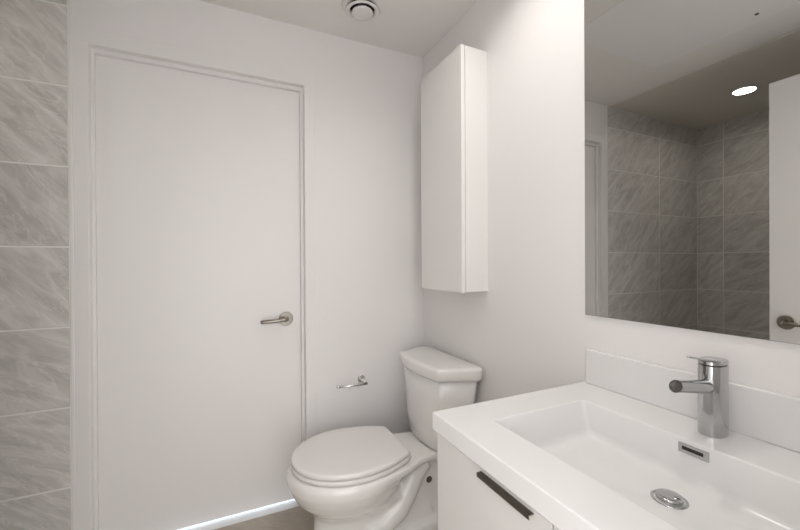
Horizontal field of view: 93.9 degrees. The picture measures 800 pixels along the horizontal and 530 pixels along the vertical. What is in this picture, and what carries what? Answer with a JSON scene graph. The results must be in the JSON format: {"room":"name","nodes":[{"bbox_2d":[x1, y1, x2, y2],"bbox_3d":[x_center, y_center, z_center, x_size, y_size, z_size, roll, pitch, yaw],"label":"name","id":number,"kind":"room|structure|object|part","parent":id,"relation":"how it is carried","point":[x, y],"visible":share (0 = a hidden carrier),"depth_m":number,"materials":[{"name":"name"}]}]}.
{"room":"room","nodes":[
{"label":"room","id":0,"kind":"room"},
{"bbox_2d":[0,0,423,529],"bbox_3d":[-1.168,0.013,1.623,3.070,2.396,0.126,0,0,-25],"label":"wall","id":1,"kind":"structure","parent":0,"point":[370,292],"depth_m":1.74,"materials":[{"name":"white paint"}]},
{"bbox_2d":[68,0,75,529],"bbox_3d":[-1.308,0.015,1.490,0.012,2.395,0.008,0,0,-25],"label":"trim","id":2,"kind":"structure","parent":1,"relation":"attached to","point":[70,92],"depth_m":1.49,"materials":[{"name":"white paint"}]},
{"bbox_2d":[72,24,315,529],"bbox_3d":[-0.891,0.124,1.749,0.965,2.167,0.130,0,0,-25],"label":"door","id":3,"kind":"structure","parent":1,"relation":"in","point":[194,170],"depth_m":1.70,"materials":[{"name":"white paint"}]},
{"bbox_3d":[-0.615,0.279,1.835,0.135,0.023,0.052,0,0,-25],"label":"lever","id":4,"kind":"part","parent":3,"relation":"part of","materials":[{"name":"silver metal"}]},
{"bbox_3d":[-0.575,0.276,1.887,0.069,0.069,0.009,0,0,-25],"label":"handle","id":5,"kind":"part","parent":3,"relation":"part of","materials":[{"name":"silver metal"}]},
{"bbox_2d":[179,499,298,529],"bbox_3d":[-0.886,1.208,1.754,0.859,0.002,0.130,0,0,-25],"label":"trim","id":6,"kind":"structure","parent":1,"relation":"attached to","point":[237,518],"depth_m":1.79,"materials":[{"name":"white"}]},
{"bbox_2d":[336,375,367,388],"bbox_3d":[-0.254,0.617,1.946,0.178,0.042,0.076,0,0,-25],"label":"toilet roll holder","id":7,"kind":"object","parent":1,"relation":"attached to","point":[361,378],"visible":1,"depth_m":1.94,"materials":[{"name":"silver metal"}]},
{"bbox_3d":[-0.246,0.621,1.917,0.167,0.022,0.017,0,0,-25],"label":"arm","id":8,"kind":"part","parent":7,"relation":"part of","materials":[{"name":"silver metal"}]},
{"bbox_3d":[-0.207,0.617,2.006,0.042,0.042,0.008,0,0,-25],"label":"wall plate","id":9,"kind":"part","parent":7,"relation":"part of","materials":[{"name":"silver metal"}]},
{"bbox_2d":[214,506,313,529],"bbox_3d":[-0.967,1.261,1.213,3.070,0.100,4.000,0,0,-25],"label":"floor","id":10,"kind":"structure","parent":0,"point":[296,518],"depth_m":1.75,"materials":[{"name":"grey tile"}]},
{"bbox_2d":[286,346,482,529],"bbox_3d":[-0.098,0.831,1.700,0.810,0.749,0.517,0,0,-25],"label":"toilet","id":11,"kind":"object","parent":10,"relation":"on","point":[359,477],"visible":0.91,"depth_m":1.62,"materials":[{"name":"white ceramic"}]},
{"bbox_3d":[-0.229,0.837,1.627,0.473,0.020,0.416,0,0,-25],"label":"seat","id":12,"kind":"part","parent":11,"relation":"part of","materials":[{"name":"white plastic"}]},
{"bbox_3d":[-0.230,0.813,1.627,0.474,0.024,0.418,0,0,-25],"label":"lid","id":13,"kind":"part","parent":11,"relation":"part of","materials":[{"name":"white plastic"}]},
{"bbox_3d":[-0.119,1.027,1.680,0.754,0.357,0.436,0,0,-25],"label":"bowl","id":14,"kind":"part","parent":11,"relation":"part of","materials":[{"name":"white ceramic"}]},
{"bbox_3d":[0.161,0.674,1.821,0.203,0.334,0.483,0,0,-25],"label":"tank","id":15,"kind":"part","parent":11,"relation":"part of","materials":[{"name":"white ceramic"}]},
{"bbox_3d":[0.161,0.484,1.821,0.234,0.059,0.517,0,0,-25],"label":"tank lid","id":16,"kind":"part","parent":11,"relation":"part of","materials":[{"name":"white ceramic"}]},
{"bbox_2d":[437,433,558,529],"bbox_3d":[0.502,0.813,0.736,0.567,0.782,0.752,0,0,-25],"label":"vanity cabinet","id":17,"kind":"object","parent":10,"relation":"on","point":[469,497],"visible":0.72,"depth_m":0.82,"materials":[{"name":"white wood"}]},
{"bbox_3d":[0.199,0.445,0.725,0.013,0.009,0.150,0,0,-25],"label":"edge pull","id":18,"kind":"part","parent":17,"relation":"part of","materials":[{"name":"black metal"}]},
{"bbox_2d":[433,349,799,529],"bbox_3d":[0.501,0.376,0.733,0.566,0.212,0.761,0,0,-25],"label":"sink","id":19,"kind":"object","parent":17,"relation":"in","point":[614,449],"visible":1,"depth_m":0.79,"materials":[{"name":"white ceramic"}]},
{"bbox_3d":[0.620,0.396,0.789,0.005,0.020,0.057,0,0,-25],"label":"overflow plate","id":20,"kind":"part","parent":19,"relation":"part of","materials":[{"name":"silver metal"}]},
{"bbox_2d":[669,356,728,438],"bbox_3d":[0.642,0.285,0.804,0.176,0.181,0.049,0,0,-25],"label":"faucet","id":21,"kind":"object","parent":19,"relation":"on","point":[711,386],"visible":1,"depth_m":0.80,"materials":[{"name":"silver metal"}]},
{"bbox_3d":[0.627,0.263,0.797,0.142,0.049,0.032,0,0,-25],"label":"spout","id":22,"kind":"part","parent":21,"relation":"part of","materials":[{"name":"silver metal"}]},
{"bbox_3d":[0.652,0.206,0.809,0.100,0.023,0.048,0,0,-25],"label":"lever blade","id":23,"kind":"part","parent":21,"relation":"part of","materials":[{"name":"silver metal"}]},
{"bbox_2d":[199,0,477,57],"bbox_3d":[-1.070,-1.235,1.395,3.070,0.100,3.580,0,0,-25],"label":"ceiling","id":24,"kind":"structure","parent":0,"point":[410,27],"depth_m":1.81,"materials":[{"name":"white paint"}]},
{"bbox_2d":[342,0,382,22],"bbox_3d":[-0.174,-1.171,1.725,0.188,0.038,0.188,0,0,-25],"label":"ceiling vent","id":25,"kind":"object","parent":24,"relation":"in","point":[360,11],"visible":1,"depth_m":1.71,"materials":[{"name":"white plastic"}]},
{"bbox_2d":[423,0,799,403],"bbox_3d":[0.612,0.005,1.301,0.120,2.396,1.980,0,0,-25],"label":"wall","id":26,"kind":"structure","parent":0,"point":[531,331],"depth_m":1.37,"materials":[{"name":"white paint"}]},
{"bbox_2d":[421,44,487,292],"bbox_3d":[0.246,-0.404,1.770,0.138,1.052,0.357,0,0,-25],"label":"upper cabinet","id":27,"kind":"object","parent":26,"relation":"attached to","point":[454,128],"visible":1,"depth_m":1.63,"materials":[{"name":"white wood"}]},
{"bbox_3d":[0.192,-0.404,1.744,0.018,1.052,0.357,0,0,-25],"label":"cabinet door","id":28,"kind":"part","parent":27,"relation":"part of","materials":[{"name":"white wood"}]},
{"bbox_2d":[584,0,799,344],"bbox_3d":[0.751,-0.383,0.850,0.006,1.090,0.758,0,0,-25],"label":"wall mirror","id":29,"kind":"object","parent":26,"relation":"attached to","point":[692,107],"visible":1,"depth_m":0.91,"materials":[{"name":"silver mirror"}]},
{"bbox_2d":[586,349,799,452],"bbox_3d":[0.752,0.322,0.844,0.017,0.107,0.749,0,0,-25],"label":"backsplash","id":30,"kind":"structure","parent":26,"relation":"attached to","point":[768,416],"depth_m":0.91,"materials":[{"name":"white ceramic"}]}
]}

